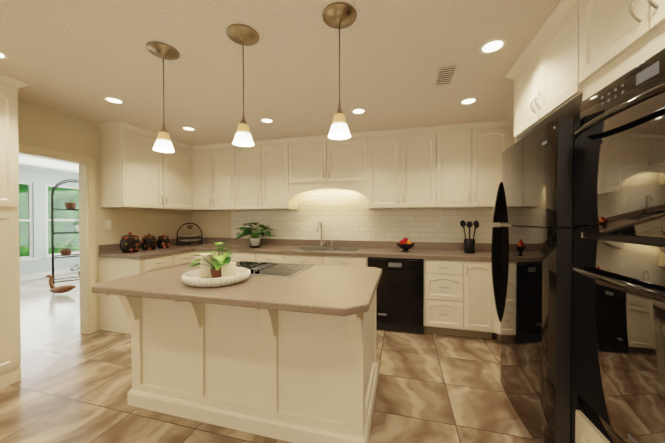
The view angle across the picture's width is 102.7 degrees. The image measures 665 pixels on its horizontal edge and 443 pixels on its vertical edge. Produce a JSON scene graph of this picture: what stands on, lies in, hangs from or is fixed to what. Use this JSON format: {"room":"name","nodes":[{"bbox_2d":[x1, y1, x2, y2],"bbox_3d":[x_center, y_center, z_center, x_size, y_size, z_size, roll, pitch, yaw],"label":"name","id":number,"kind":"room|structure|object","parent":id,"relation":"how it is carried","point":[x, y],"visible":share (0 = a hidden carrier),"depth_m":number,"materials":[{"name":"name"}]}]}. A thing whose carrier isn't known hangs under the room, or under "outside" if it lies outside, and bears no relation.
{"room":"kitchen","nodes":[
{"label":"kitchen","id":0,"kind":"room"},
{"bbox_2d":[19,166,79,274],"bbox_3d":[-6.912,0.055,4.785,0.120,2.440,5.300,0,1,15],"label":"wall","id":1,"kind":"structure","parent":0,"point":[39,179],"depth_m":5.98,"materials":[{"name":"paint"}]},
{"bbox_2d":[18,181,37,260],"bbox_3d":[-6.745,-0.001,5.294,0.114,1.700,1.250,0,1,15],"label":"window","id":2,"kind":"structure","parent":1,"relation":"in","point":[25,209],"depth_m":5.77,"materials":[{"name":"white paint"}]},
{"bbox_2d":[20,267,79,280],"bbox_3d":[-6.847,1.215,4.781,0.015,0.120,5.300,0,1,15],"label":"baseboard","id":3,"kind":"structure","parent":1,"relation":"attached to","point":[41,274],"depth_m":6.03,"materials":[{"name":"white paint"}]},
{"bbox_2d":[44,184,78,258],"bbox_3d":[-6.416,-0.014,6.557,0.114,1.700,1.100,0,1,15],"label":"window","id":4,"kind":"structure","parent":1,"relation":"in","point":[61,223],"depth_m":6.38,"materials":[{"name":"white paint"}]},
{"bbox_2d":[18,100,190,330],"bbox_3d":[-3.363,0.092,1.153,0.120,2.440,7.060,0,1,15],"label":"wall","id":5,"kind":"structure","parent":0,"point":[42,127],"depth_m":3.14,"materials":[{"name":"paint"}]},
{"bbox_2d":[18,144,95,333],"bbox_3d":[-2.959,0.284,2.709,0.152,2.025,0.880,0,1,15],"label":"door frame","id":6,"kind":"structure","parent":5,"relation":"attached to","point":[87,242],"depth_m":3.06,"materials":[{"name":"paint"}]},
{"bbox_2d":[105,220,110,229],"bbox_3d":[-2.747,0.041,3.256,0.012,0.116,0.072,0,1,15],"label":"light switch","id":7,"kind":"object","parent":5,"relation":"attached to","point":[107,224],"visible":1,"depth_m":3.25,"materials":[{"name":"plastic"}]},
{"bbox_2d":[99,238,189,252],"bbox_3d":[-2.582,0.324,3.846,0.013,0.100,1.439,0,1,15],"label":"backsplash","id":8,"kind":"structure","parent":5,"relation":"attached to","point":[102,248],"depth_m":3.32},
{"bbox_2d":[99,127,190,210],"bbox_3d":[-2.448,-0.633,3.651,0.384,0.920,1.090,0,1,15],"label":"upper cabinet","id":9,"kind":"object","parent":5,"relation":"attached to","point":[133,175],"depth_m":3.31,"materials":[{"name":"paint"}]},
{"bbox_2d":[191,210,230,237],"bbox_3d":[-0.015,0.063,3.991,5.170,2.440,0.120,0,1,15],"label":"wall","id":10,"kind":"structure","parent":0,"point":[213,224],"depth_m":4.45,"materials":[{"name":"paint"}]},
{"bbox_2d":[191,145,238,210],"bbox_3d":[-1.746,-0.639,4.169,0.826,0.920,0.389,0,1,15],"label":"upper cabinet","id":11,"kind":"object","parent":10,"relation":"attached to","point":[214,170],"depth_m":4.02,"materials":[{"name":"paint"}]},
{"bbox_2d":[239,143,302,209],"bbox_3d":[-0.984,-0.637,3.993,0.962,0.920,0.347,0,1,15],"label":"upper cabinet","id":12,"kind":"object","parent":10,"relation":"attached to","point":[265,183],"depth_m":3.81,"materials":[{"name":"paint"}]},
{"bbox_2d":[291,135,370,186],"bbox_3d":[-0.035,-0.810,3.744,1.110,0.569,0.347,0,1,15],"label":"upper cabinet","id":13,"kind":"object","parent":10,"relation":"attached to","point":[314,162],"depth_m":3.57,"materials":[{"name":"paint"}]},
{"bbox_2d":[190,237,490,252],"bbox_3d":[-0.024,0.324,3.916,4.904,0.100,0.014,0,1,15],"label":"backsplash","id":14,"kind":"structure","parent":10,"relation":"attached to","point":[205,240],"depth_m":3.84,"materials":[{"name":"brown stone"}]},
{"bbox_2d":[231,188,504,242],"bbox_3d":[0.351,-0.070,3.828,4.139,0.930,0.008,0,1,15],"label":"tile backsplash","id":15,"kind":"structure","parent":10,"relation":"attached to","point":[335,212],"depth_m":3.82,"materials":[{"name":"beige tile"}]},
{"bbox_2d":[363,131,442,208],"bbox_3d":[0.903,-0.632,3.501,0.942,0.920,0.347,0,1,15],"label":"upper cabinet","id":16,"kind":"object","parent":10,"relation":"attached to","point":[405,169],"depth_m":3.32,"materials":[{"name":"paint"}]},
{"bbox_2d":[443,123,510,208],"bbox_3d":[1.655,-0.630,3.305,0.836,0.920,0.347,0,1,15],"label":"upper cabinet","id":17,"kind":"object","parent":10,"relation":"attached to","point":[446,166],"depth_m":3.13,"materials":[{"name":"paint"}]},
{"bbox_2d":[511,123,514,145],"bbox_3d":[2.157,-0.628,3.174,0.314,0.920,0.347,0,1,15],"label":"upper cabinet","id":18,"kind":"object","parent":10,"relation":"attached to","point":[512,124],"depth_m":3.04,"materials":[{"name":"paint"}]},
{"bbox_2d":[0,272,535,442],"bbox_3d":[-2.805,1.319,1.920,9.520,0.030,9.040,0,1,15],"label":"floor","id":19,"kind":"structure","parent":0,"point":[431,388],"depth_m":2.03,"materials":[{"name":"tile"}]},
{"bbox_2d":[0,81,20,388],"bbox_3d":[-2.928,0.118,1.650,0.467,2.380,1.200,0,1,15],"label":"tall cabinet","id":20,"kind":"object","parent":19,"relation":"on","point":[10,350],"depth_m":2.12,"materials":[{"name":"paint"}]},
{"bbox_2d":[46,275,75,292],"bbox_3d":[-4.742,1.084,4.638,0.468,0.331,0.193,0,1,15],"label":"swan","id":21,"kind":"object","parent":19,"relation":"on","point":[61,289],"visible":1,"depth_m":4.59,"materials":[{"name":"brown wood"}]},
{"bbox_2d":[51,179,79,292],"bbox_3d":[-4.935,0.242,5.093,0.663,2.060,0.694,0,1,15],"label":"plant stand","id":22,"kind":"object","parent":19,"relation":"on","point":[66,251],"visible":0.56,"depth_m":4.98,"materials":[{"name":"metal"}]},
{"bbox_2d":[99,249,193,333],"bbox_3d":[-2.350,0.853,3.488,0.664,0.870,0.828,0,1,15],"label":"base cabinet","id":23,"kind":"object","parent":19,"relation":"on","point":[113,317],"depth_m":3.13,"materials":[{"name":"paint"}]},
{"bbox_2d":[98,241,197,260],"bbox_3d":[-2.285,0.395,3.767,0.630,0.040,1.446,0,1,15],"label":"countertop","id":24,"kind":"structure","parent":23,"relation":"on","point":[137,256],"depth_m":3.26,"materials":[{"name":"beige stone"}]},
{"bbox_2d":[120,232,139,252],"bbox_3d":[-2.491,0.253,3.274,0.200,0.253,0.200,0,1,15],"label":"canister","id":25,"kind":"object","parent":24,"relation":"on","point":[130,243],"visible":1,"depth_m":3.20,"materials":[{"name":"ceramic"}]},
{"bbox_2d":[140,233,156,250],"bbox_3d":[-2.428,0.262,3.516,0.180,0.230,0.180,0,1,15],"label":"canister","id":26,"kind":"object","parent":24,"relation":"on","point":[148,241],"visible":1,"depth_m":3.45,"materials":[{"name":"ceramic"}]},
{"bbox_2d":[157,234,169,248],"bbox_3d":[-2.372,0.271,3.729,0.160,0.207,0.160,0,1,15],"label":"canister","id":27,"kind":"object","parent":24,"relation":"on","point":[163,241],"visible":1,"depth_m":3.67,"materials":[{"name":"ceramic"}]},
{"bbox_2d":[177,223,201,244],"bbox_3d":[-2.230,0.192,4.156,0.342,0.348,0.341,0,1,15],"label":"plate stand","id":28,"kind":"object","parent":24,"relation":"on","point":[189,237],"visible":1,"depth_m":4.15,"materials":[{"name":"black metal"}]},
{"bbox_2d":[198,245,305,252],"bbox_3d":[-1.176,0.394,3.899,1.450,0.040,0.630,0,1,15],"label":"countertop","id":29,"kind":"structure","parent":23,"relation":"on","point":[234,248],"depth_m":3.70,"materials":[{"name":"brown stone"}]},
{"bbox_2d":[234,222,274,247],"bbox_3d":[-1.126,0.192,3.831,0.643,0.364,0.586,0,1,15],"label":"potted plant","id":30,"kind":"object","parent":29,"relation":"on","point":[255,241],"visible":1,"depth_m":3.81,"materials":[{"name":"plant"}]},
{"bbox_2d":[317,222,332,246],"bbox_3d":[-0.111,0.186,3.816,0.207,0.366,0.212,0,1,15],"label":"gooseneck faucet","id":31,"kind":"object","parent":29,"relation":"on","point":[321,243],"visible":1,"depth_m":3.89,"materials":[{"name":"silver metal"}]},
{"bbox_2d":[194,249,233,261],"bbox_3d":[-1.597,0.848,4.004,0.646,0.870,0.665,0,1,15],"label":"base cabinet","id":32,"kind":"object","parent":19,"relation":"on","point":[196,251],"depth_m":3.72,"materials":[{"name":"paint"}]},
{"bbox_2d":[98,293,378,442],"bbox_3d":[-0.557,0.869,1.977,1.696,0.870,1.023,0,1,15],"label":"kitchen island","id":33,"kind":"object","parent":19,"relation":"on","point":[292,359],"depth_m":1.68,"materials":[{"name":"paint"}]},
{"bbox_2d":[92,261,381,320],"bbox_3d":[-0.556,0.414,1.955,1.750,0.040,1.100,0,1,15],"label":"island countertop","id":34,"kind":"structure","parent":33,"relation":"on","point":[318,290],"depth_m":1.56,"materials":[{"name":"beige stone"}]},
{"bbox_2d":[182,242,250,286],"bbox_3d":[-0.764,0.268,1.770,0.420,0.254,0.420,0,1,15],"label":"round tray","id":35,"kind":"object","parent":34,"relation":"on","point":[218,270],"visible":1,"depth_m":1.71,"materials":[{"name":"ceramic"}]},
{"bbox_2d":[200,253,213,277],"bbox_3d":[-0.863,0.297,1.827,0.084,0.168,0.084,0,1,15],"label":"candle","id":36,"kind":"object","parent":35,"relation":"on","point":[205,272],"depth_m":1.79,"materials":[{"name":"wax"}]},
{"bbox_2d":[221,262,235,276],"bbox_3d":[-0.673,0.320,1.726,0.088,0.123,0.088,0,1,15],"label":"candle","id":37,"kind":"object","parent":35,"relation":"on","point":[229,269],"depth_m":1.69,"materials":[{"name":"wax"}]},
{"bbox_2d":[236,261,312,276],"bbox_3d":[-0.588,0.374,2.211,0.740,0.033,0.500,0,1,15],"label":"cooktop","id":38,"kind":"object","parent":34,"relation":"in","point":[274,269],"visible":0.69,"depth_m":2.16,"materials":[{"name":"silver metal"}]},
{"bbox_2d":[234,250,305,263],"bbox_3d":[-0.947,0.849,3.853,0.912,0.870,0.630,0,1,15],"label":"base cabinet","id":39,"kind":"object","parent":19,"relation":"on","point":[296,258],"depth_m":3.48,"materials":[{"name":"paint"}]},
{"bbox_2d":[302,261,367,266],"bbox_3d":[-0.064,0.957,3.624,1.136,0.660,0.630,0,1,15],"label":"base cabinet","id":40,"kind":"object","parent":19,"relation":"on","point":[339,263],"depth_m":3.29,"materials":[{"name":"paint"}]},
{"bbox_2d":[422,257,461,335],"bbox_3d":[1.339,0.855,3.257,0.469,0.870,0.630,0,1,15],"label":"base cabinet","id":41,"kind":"object","parent":19,"relation":"on","point":[458,295],"depth_m":2.97,"materials":[{"name":"paint"}]},
{"bbox_2d":[368,257,423,333],"bbox_3d":[0.800,0.854,3.377,0.630,0.861,0.614,0,1,15],"label":"dishwasher","id":42,"kind":"object","parent":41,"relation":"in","point":[399,296],"visible":0.9,"depth_m":3.07,"materials":[{"name":"black metal"}]},
{"bbox_2d":[354,249,490,260],"bbox_3d":[1.083,0.400,3.311,1.500,0.040,0.630,0,1,15],"label":"countertop","id":43,"kind":"structure","parent":41,"relation":"on","point":[478,255],"depth_m":3.17,"materials":[{"name":"beige stone"}]},
{"bbox_2d":[292,246,362,251],"bbox_3d":[-0.048,0.469,3.650,0.896,0.195,0.511,0,1,15],"label":"stainless steel sink","id":44,"kind":"object","parent":43,"relation":"in","point":[338,249],"visible":0.31,"depth_m":3.79,"materials":[{"name":"silver metal"}]},
{"bbox_2d":[396,237,414,251],"bbox_3d":[0.910,0.288,3.318,0.230,0.182,0.230,0,1,15],"label":"fruit bowl","id":45,"kind":"object","parent":43,"relation":"on","point":[405,244],"visible":1,"depth_m":3.27,"materials":[{"name":"metal"}]},
{"bbox_2d":[460,220,478,252],"bbox_3d":[1.661,0.182,3.225,0.222,0.396,0.133,0,1,15],"label":"utensil crock","id":46,"kind":"object","parent":43,"relation":"on","point":[469,245],"visible":1,"depth_m":3.18,"materials":[{"name":"metal"}]},
{"bbox_2d":[462,261,489,338],"bbox_3d":[1.678,0.857,3.150,0.354,0.870,0.666,0,1,15],"label":"base cabinet","id":47,"kind":"object","parent":19,"relation":"on","point":[475,274],"depth_m":2.89,"materials":[{"name":"paint"}]},
{"bbox_2d":[490,261,499,340],"bbox_3d":[1.967,0.859,2.895,0.534,0.870,1.015,0,1,15],"label":"base cabinet","id":48,"kind":"object","parent":19,"relation":"on","point":[494,321],"depth_m":2.84,"materials":[{"name":"paint"}]},
{"bbox_2d":[491,118,580,442],"bbox_3d":[1.491,0.403,1.597,0.768,1.810,0.752,0,1,15],"label":"refrigerator","id":49,"kind":"object","parent":19,"relation":"on","point":[532,249],"visible":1,"depth_m":1.43,"materials":[{"name":"black metal"}]},
{"bbox_2d":[575,410,609,442],"bbox_3d":[1.385,1.107,0.847,0.627,0.418,0.760,0,1,15],"label":"base cabinet","id":50,"kind":"object","parent":19,"relation":"on","point":[585,431],"depth_m":1.22,"materials":[{"name":"paint"}]},
{"bbox_2d":[0,0,560,173],"bbox_3d":[-2.805,-1.151,1.894,9.520,0.030,9.040,0,1,15],"label":"ceiling","id":51,"kind":"structure","parent":0,"point":[80,59],"depth_m":1.91,"materials":[{"name":"beige paint"}]},
{"bbox_2d":[0,51,8,59],"bbox_3d":[-2.287,-1.130,1.780,0.156,0.007,0.156,0,1,15],"label":"recessed light","id":52,"kind":"object","parent":51,"relation":"in","point":[4,55],"visible":1,"depth_m":1.82,"materials":[{"name":"white glass"}]},
{"bbox_2d":[103,97,124,103],"bbox_3d":[-2.057,-1.138,2.506,0.156,0.007,0.156,0,1,15],"label":"recessed light","id":53,"kind":"object","parent":51,"relation":"in","point":[114,100],"visible":1,"depth_m":2.50,"materials":[{"name":"white glass"}]},
{"bbox_2d":[146,41,179,152],"bbox_3d":[-1.123,-0.804,1.770,0.190,0.660,0.190,0,1,15],"label":"pendant light","id":54,"kind":"object","parent":51,"relation":"hanging from","point":[163,142],"visible":1,"depth_m":1.75,"materials":[{"name":"white glass"}]},
{"bbox_2d":[181,126,195,130],"bbox_3d":[-1.780,-1.146,3.291,0.156,0.007,0.156,0,1,15],"label":"recessed light","id":55,"kind":"object","parent":51,"relation":"in","point":[188,128],"visible":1,"depth_m":3.28,"materials":[{"name":"white glass"}]},
{"bbox_2d":[226,24,258,146],"bbox_3d":[-0.543,-0.802,1.618,0.190,0.660,0.190,0,1,15],"label":"pendant light","id":56,"kind":"object","parent":51,"relation":"hanging from","point":[243,34],"visible":1,"depth_m":1.59,"materials":[{"name":"white glass"}]},
{"bbox_2d":[260,118,273,122],"bbox_3d":[-0.745,-1.143,3.021,0.156,0.007,0.156,0,1,15],"label":"recessed light","id":57,"kind":"object","parent":51,"relation":"in","point":[265,120],"visible":1,"depth_m":3.02,"materials":[{"name":"white glass"}]},
{"bbox_2d":[322,2,356,139],"bbox_3d":[0.038,-0.801,1.467,0.190,0.660,0.190,0,1,15],"label":"pendant light","id":58,"kind":"object","parent":51,"relation":"hanging from","point":[339,15],"visible":1,"depth_m":1.44,"materials":[{"name":"white glass"}]},
{"bbox_2d":[351,108,365,113],"bbox_3d":[0.272,-1.140,2.757,0.156,0.007,0.156,0,1,15],"label":"recessed light","id":59,"kind":"object","parent":51,"relation":"in","point":[358,111],"visible":1,"depth_m":2.75,"materials":[{"name":"white glass"}]},
{"bbox_2d":[433,63,459,86],"bbox_3d":[0.878,-1.131,2.071,0.150,0.011,0.310,0,1,15],"label":"ceiling vent","id":60,"kind":"object","parent":51,"relation":"in","point":[445,75],"visible":1,"depth_m":2.04,"materials":[{"name":"metal"}]},
{"bbox_2d":[460,97,477,104],"bbox_3d":[1.290,-1.138,2.522,0.156,0.007,0.156,0,1,15],"label":"recessed light","id":61,"kind":"object","parent":51,"relation":"in","point":[467,101],"visible":1,"depth_m":2.52,"materials":[{"name":"white glass"}]},
{"bbox_2d":[479,38,506,53],"bbox_3d":[1.035,-1.130,1.721,0.156,0.007,0.156,0,1,15],"label":"recessed light","id":62,"kind":"object","parent":51,"relation":"in","point":[489,46],"visible":1,"depth_m":1.71,"materials":[{"name":"white glass"}]},
{"bbox_2d":[513,12,579,139],"bbox_3d":[1.569,-0.846,1.535,0.627,0.450,0.816,0,1,15],"label":"upper cabinet","id":63,"kind":"object","parent":0,"relation":"attached to","point":[539,84],"depth_m":1.61,"materials":[{"name":"paint"}]},
{"bbox_2d":[565,0,664,111],"bbox_3d":[1.392,-0.813,0.854,0.627,0.502,0.816,0,1,15],"label":"upper cabinet","id":64,"kind":"object","parent":0,"relation":"attached to","point":[574,55],"depth_m":1.12,"materials":[{"name":"paint"}]},
{"bbox_2d":[569,48,664,442],"bbox_3d":[1.309,0.168,0.857,0.668,1.449,0.720,0,1,15],"label":"wall oven","id":65,"kind":"object","parent":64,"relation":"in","point":[617,267],"visible":1,"depth_m":0.99,"materials":[{"name":"black metal"}]}
]}

